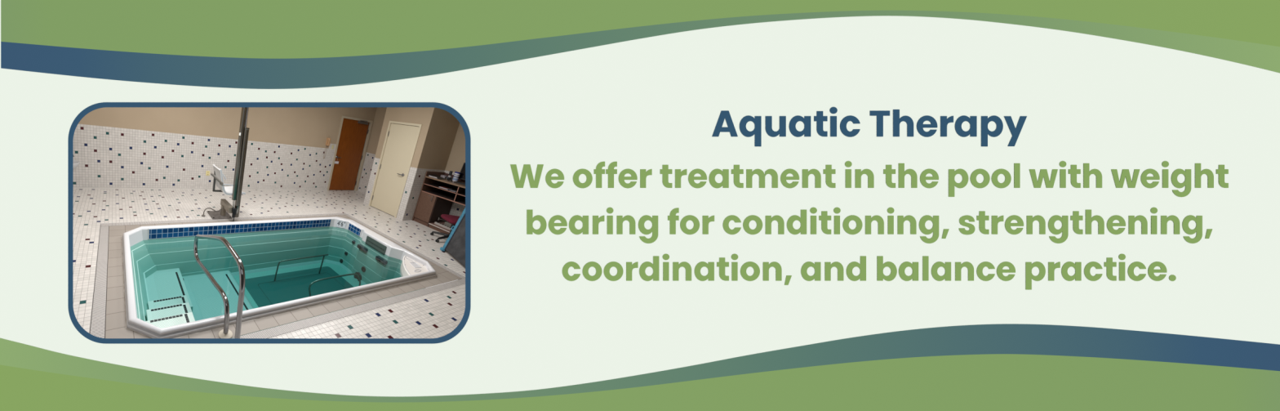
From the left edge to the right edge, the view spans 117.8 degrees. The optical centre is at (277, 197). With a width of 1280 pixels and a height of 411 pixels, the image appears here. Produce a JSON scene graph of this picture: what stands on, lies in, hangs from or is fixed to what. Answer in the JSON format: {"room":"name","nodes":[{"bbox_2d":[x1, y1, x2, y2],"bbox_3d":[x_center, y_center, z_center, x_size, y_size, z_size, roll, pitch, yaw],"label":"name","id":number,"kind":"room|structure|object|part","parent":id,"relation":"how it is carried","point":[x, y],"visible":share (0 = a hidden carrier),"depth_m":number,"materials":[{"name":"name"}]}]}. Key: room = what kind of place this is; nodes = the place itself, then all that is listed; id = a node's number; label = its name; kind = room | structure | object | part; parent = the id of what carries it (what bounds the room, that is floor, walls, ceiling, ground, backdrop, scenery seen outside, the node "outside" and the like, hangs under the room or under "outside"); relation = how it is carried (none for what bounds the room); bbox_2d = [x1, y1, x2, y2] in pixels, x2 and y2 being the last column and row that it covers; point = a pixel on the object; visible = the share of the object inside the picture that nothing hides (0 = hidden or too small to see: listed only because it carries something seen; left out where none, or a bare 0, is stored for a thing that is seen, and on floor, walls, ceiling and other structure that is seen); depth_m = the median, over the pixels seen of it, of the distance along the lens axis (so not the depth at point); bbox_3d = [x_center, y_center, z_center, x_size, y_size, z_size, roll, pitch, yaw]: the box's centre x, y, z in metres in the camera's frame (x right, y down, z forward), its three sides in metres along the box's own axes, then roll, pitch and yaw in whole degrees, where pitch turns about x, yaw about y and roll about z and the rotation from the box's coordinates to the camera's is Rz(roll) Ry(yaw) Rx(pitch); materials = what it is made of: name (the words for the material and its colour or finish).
{"room":"care facility","nodes":[
{"label":"care facility","id":0,"kind":"room"},
{"bbox_2d":[72,106,377,190],"bbox_3d":[-0.605,-1.609,7.019,7.950,2.950,0.107,0,18,-29],"label":"wall","id":1,"kind":"structure","parent":0,"point":[125,147],"depth_m":6.54,"materials":[{"name":"tile"}]},
{"bbox_2d":[72,186,327,190],"bbox_3d":[-1.378,-0.200,7.043,6.610,0.030,0.010,0,18,-29],"label":"baseboard","id":2,"kind":"structure","parent":1,"relation":"attached to","point":[73,187],"depth_m":6.55,"materials":[{"name":"grey tile"}]},
{"bbox_2d":[205,170,209,175],"bbox_3d":[-1.626,-0.564,6.763,0.092,0.112,0.010,0,18,-29],"label":"outlet","id":3,"kind":"object","parent":1,"relation":"attached to","point":[207,172],"visible":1,"depth_m":6.76,"materials":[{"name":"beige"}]},
{"bbox_2d":[323,137,330,158],"bbox_3d":[1.415,-1.373,8.121,0.136,0.582,0.119,0,18,-29],"label":"wall phone","id":4,"kind":"object","parent":1,"relation":"attached to","point":[328,140],"visible":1,"depth_m":8.08,"materials":[{"name":"beige plastic"}]},
{"bbox_2d":[327,115,373,190],"bbox_3d":[2.181,-1.247,8.662,1.207,2.185,0.198,0,18,-29],"label":"door","id":5,"kind":"structure","parent":1,"relation":"in","point":[353,135],"depth_m":8.67,"materials":[{"name":"brown wood"}]},
{"bbox_2d":[72,188,465,337],"bbox_3d":[0.699,0.772,4.832,8.050,0.001,6.424,0,18,-29],"label":"floor","id":6,"kind":"structure","parent":0,"point":[436,314],"depth_m":4.10,"materials":[{"name":"tile"}]},
{"bbox_2d":[193,234,244,337],"bbox_3d":[-0.625,0.697,2.873,0.126,0.821,1.568,0,18,-29],"label":"pool handrail","id":7,"kind":"object","parent":6,"relation":"on","point":[225,332],"visible":0.9,"depth_m":2.54,"materials":[{"name":"silver metal"}]},
{"bbox_2d":[201,106,249,221],"bbox_3d":[-0.821,-0.940,4.935,0.702,2.749,0.620,0,18,-29],"label":"lift","id":8,"kind":"object","parent":6,"relation":"on","point":[235,190],"visible":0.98,"depth_m":4.99,"materials":[{"name":"grey metal"}]},
{"bbox_3d":[-1.131,-0.329,5.216,0.030,0.435,0.035,0,18,-29],"label":"seat frame","id":9,"kind":"part","parent":8,"relation":"part of","materials":[{"name":"grey metal"}]},
{"bbox_3d":[-1.013,-0.306,4.846,0.238,0.218,0.051,0,18,-29],"label":"armrest","id":10,"kind":"part","parent":8,"relation":"part of","materials":[{"name":"grey"}]},
{"bbox_3d":[-1.082,0.326,5.396,0.375,0.013,0.398,0,18,-29],"label":"plate","id":11,"kind":"part","parent":8,"relation":"part of","materials":[{"name":"silver metal"}]},
{"bbox_3d":[-1.002,0.244,5.361,0.080,0.186,0.080,0,18,-29],"label":"post","id":12,"kind":"part","parent":8,"relation":"part of","materials":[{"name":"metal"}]},
{"bbox_3d":[-0.919,0.155,5.263,0.090,0.110,0.475,0,18,-29],"label":"arm","id":13,"kind":"part","parent":8,"relation":"part of","materials":[{"name":"metal"}]},
{"bbox_3d":[-0.864,-0.320,5.191,0.534,0.460,0.422,0,18,-29],"label":"seat","id":14,"kind":"part","parent":8,"relation":"part of","materials":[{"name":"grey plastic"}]},
{"bbox_3d":[-0.444,-1.665,4.623,0.032,1.090,0.032,0,18,-29],"label":"piston rod","id":15,"kind":"part","parent":8,"relation":"part of","materials":[{"name":"silver metal"}]},
{"bbox_2d":[89,213,465,337],"bbox_3d":[0.143,0.852,4.344,4.898,0.051,2.916,0,18,-29],"label":"pool border","id":16,"kind":"object","parent":6,"relation":"in","point":[97,328],"visible":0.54,"depth_m":3.30,"materials":[{"name":"grey tile"}]},
{"bbox_2d":[121,216,436,337],"bbox_3d":[0.082,1.226,4.407,4.302,0.977,2.302,0,18,-29],"label":"pool","id":17,"kind":"object","parent":6,"relation":"in","point":[290,264],"visible":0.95,"depth_m":4.69,"materials":[{"name":"teal liquid"}]},
{"bbox_3d":[-0.407,0.530,5.113,3.450,0.175,0.025,0,18,-29],"label":"band frame","id":18,"kind":"part","parent":17,"relation":"part of","materials":[{"name":"blue tile"}]},
{"bbox_3d":[0.452,1.276,5.280,1.088,0.427,0.062,0,18,-29],"label":"grab rail","id":19,"kind":"part","parent":17,"relation":"part of","materials":[{"name":"silver metal"}]},
{"bbox_3d":[0.923,1.483,4.582,1.103,0.552,0.027,0,18,-29],"label":"grab rail","id":20,"kind":"part","parent":17,"relation":"part of","materials":[{"name":"silver metal"}]},
{"bbox_3d":[1.563,0.649,5.809,0.024,0.155,0.370,0,18,-29],"label":"band frame","id":21,"kind":"part","parent":17,"relation":"part of","materials":[{"name":"blue tile"}]},
{"bbox_3d":[1.785,0.867,5.246,0.012,0.163,0.465,0,18,-29],"label":"name plate","id":22,"kind":"part","parent":17,"relation":"part of","materials":[{"name":"grey plastic"}]},
{"bbox_2d":[412,170,465,234],"bbox_3d":[4.110,0.288,6.132,0.744,1.215,2.025,0,18,-29],"label":"desk","id":23,"kind":"object","parent":6,"relation":"on","point":[433,201],"depth_m":6.65,"materials":[{"name":"brown laminate"}]},
{"bbox_3d":[3.423,0.224,6.684,0.020,0.633,0.377,0,18,-29],"label":"cabinet door","id":24,"kind":"part","parent":23,"relation":"part of","materials":[{"name":"brown laminate"}]},
{"bbox_3d":[3.655,-0.022,6.969,0.714,1.215,0.022,0,18,-29],"label":"panel","id":25,"kind":"part","parent":23,"relation":"part of","materials":[{"name":"brown laminate"}]},
{"bbox_2d":[428,173,446,179],"bbox_3d":[3.661,-0.465,6.605,0.295,0.042,0.275,0,18,-29],"label":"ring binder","id":26,"kind":"object","parent":23,"relation":"on","point":[431,175],"visible":1,"depth_m":6.58,"materials":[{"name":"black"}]},
{"bbox_3d":[3.810,0.327,6.711,0.680,0.736,0.020,0,18,-29],"label":"panel","id":27,"kind":"part","parent":23,"relation":"part of","materials":[{"name":"brown wood"}]},
{"bbox_3d":[3.709,0.642,6.446,0.060,0.052,0.400,0,18,-29],"label":"power strip","id":28,"kind":"part","parent":23,"relation":"part of","materials":[{"name":"white plastic"}]},
{"bbox_2d":[422,190,465,205],"bbox_3d":[4.144,0.159,6.090,0.686,0.022,2.003,0,18,-29],"label":"shelf","id":29,"kind":"object","parent":23,"relation":"attached to","point":[447,195],"depth_m":6.55,"materials":[{"name":"black laminate"}]},
{"bbox_2d":[423,182,465,196],"bbox_3d":[4.171,-0.007,6.043,0.682,0.016,2.003,0,18,-29],"label":"shelf","id":30,"kind":"object","parent":23,"relation":"attached to","point":[434,184],"depth_m":6.65,"materials":[{"name":"black laminate"}]},
{"bbox_2d":[444,221,451,226],"bbox_3d":[3.942,0.643,6.481,0.220,0.100,0.280,0,18,-29],"label":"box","id":31,"kind":"object","parent":23,"relation":"on","point":[446,223],"visible":0.28,"depth_m":6.48,"materials":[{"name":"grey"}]},
{"bbox_3d":[4.474,0.006,6.219,0.018,0.340,2.003,0,18,-29],"label":"panel","id":32,"kind":"part","parent":23,"relation":"part of","materials":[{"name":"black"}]},
{"bbox_2d":[447,170,453,179],"bbox_3d":[3.912,-0.493,6.540,0.068,0.205,0.068,0,18,-29],"label":"pump bottle","id":33,"kind":"object","parent":23,"relation":"on","point":[451,171],"visible":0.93,"depth_m":6.52,"materials":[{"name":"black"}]},
{"bbox_3d":[4.508,-0.231,6.149,0.023,0.099,2.003,0,18,-29],"label":"rail","id":34,"kind":"part","parent":23,"relation":"part of","materials":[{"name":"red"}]},
{"bbox_2d":[452,171,460,181],"bbox_3d":[4.023,-0.464,6.487,0.114,0.212,0.114,0,18,-29],"label":"tub","id":35,"kind":"object","parent":23,"relation":"on","point":[456,175],"visible":0.97,"depth_m":6.45,"materials":[{"name":"white plastic"}]},
{"bbox_2d":[453,181,465,185],"bbox_3d":[4.030,-0.275,6.181,0.150,0.024,0.430,0,18,-29],"label":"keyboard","id":36,"kind":"object","parent":23,"relation":"on","point":[458,182],"visible":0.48,"depth_m":6.24,"materials":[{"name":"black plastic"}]},
{"bbox_2d":[458,162,465,180],"bbox_3d":[4.290,-0.487,6.298,0.180,0.438,0.552,0,18,-29],"label":"monitor","id":37,"kind":"object","parent":23,"relation":"on","point":[462,175],"visible":0.16,"depth_m":6.45,"materials":[{"name":"black plastic"}]},
{"bbox_2d":[430,213,459,242],"bbox_3d":[3.503,0.657,5.815,0.689,0.507,0.700,0,18,-29],"label":"office chair","id":38,"kind":"object","parent":6,"relation":"on","point":[451,219],"visible":0.59,"depth_m":5.79,"materials":[{"name":"red fabric"}]},
{"bbox_3d":[3.397,0.753,5.976,0.068,0.092,0.334,-5,21,-40],"label":"leg","id":39,"kind":"part","parent":38,"relation":"part of","materials":[{"name":"black plastic"}]},
{"bbox_3d":[3.351,0.800,5.789,0.334,0.092,0.068,1,17,-24],"label":"leg","id":40,"kind":"part","parent":38,"relation":"part of","materials":[{"name":"black plastic"}]},
{"bbox_3d":[3.590,0.458,5.778,0.468,0.083,0.468,8,16,-2],"label":"seat","id":41,"kind":"part","parent":38,"relation":"part of","materials":[{"name":"red fabric"}]},
{"bbox_2d":[440,208,465,266],"bbox_3d":[3.354,0.604,4.717,0.520,1.189,1.709,9,16,-1],"label":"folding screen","id":42,"kind":"object","parent":6,"relation":"on","point":[455,244],"visible":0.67,"depth_m":5.15,"materials":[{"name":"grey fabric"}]},
{"bbox_3d":[3.373,0.609,4.660,0.483,1.148,1.597,9,16,0],"label":"fabric panel","id":43,"kind":"part","parent":42,"relation":"part of","materials":[{"name":"grey fabric"}]},
{"bbox_2d":[357,106,386,193],"bbox_3d":[3.105,-1.433,8.405,0.087,2.950,1.194,0,18,-29],"label":"wall","id":44,"kind":"structure","parent":0,"point":[380,114],"depth_m":8.75,"materials":[{"name":"paint"}]},
{"bbox_2d":[363,106,434,220],"bbox_3d":[2.909,-1.049,6.963,0.107,2.950,1.266,0,18,-29],"label":"wall","id":45,"kind":"structure","parent":0,"point":[418,115],"depth_m":6.71,"materials":[{"name":"tile"}]},
{"bbox_2d":[368,120,422,217],"bbox_3d":[2.833,-0.691,7.035,0.153,2.208,0.902,0,18,-29],"label":"door","id":46,"kind":"structure","parent":45,"relation":"in","point":[401,140],"depth_m":7.00,"materials":[{"name":"beige paint"}]},
{"bbox_2d":[402,107,459,220],"bbox_3d":[3.605,-0.869,6.711,1.064,2.950,0.107,0,18,-29],"label":"wall","id":47,"kind":"structure","parent":0,"point":[443,126],"depth_m":6.60,"materials":[{"name":"tile"}]},
{"bbox_2d":[444,123,465,216],"bbox_3d":[5.013,-0.273,5.396,0.107,2.950,3.970,0,18,-29],"label":"wall","id":48,"kind":"structure","parent":0,"point":[456,159],"depth_m":6.73,"materials":[{"name":"paint"}]},
{"bbox_3d":[-3.083,-0.906,3.230,0.106,2.950,4.494,0,18,-29],"label":"wall","id":49,"kind":"structure","parent":0,"visible":0},
{"bbox_2d":[72,153,79,169],"bbox_3d":[-3.779,-0.542,5.092,0.504,0.595,0.420,0,18,-29],"label":"sink","id":50,"kind":"object","parent":49,"relation":"attached to","point":[75,163],"visible":0.12,"depth_m":5.12,"materials":[{"name":"grey ceramic"}]},
{"bbox_2d":[72,160,79,169],"bbox_3d":[-3.772,-0.586,5.079,0.504,0.250,0.420,0,18,-29],"label":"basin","id":51,"kind":"object","parent":50,"relation":"in","point":[75,163],"depth_m":5.13,"materials":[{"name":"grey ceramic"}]},
{"bbox_3d":[3.916,0.375,2.548,4.820,2.950,0.120,0,18,-29],"label":"wall","id":52,"kind":"structure","parent":0,"visible":0},
{"bbox_2d":[0,0,1279,410],"bbox_3d":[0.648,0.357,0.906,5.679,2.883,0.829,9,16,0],"label":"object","id":53,"kind":"object","parent":52,"relation":"attached to","point":[671,205],"visible":1,"depth_m":0.90,"materials":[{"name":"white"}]}
]}

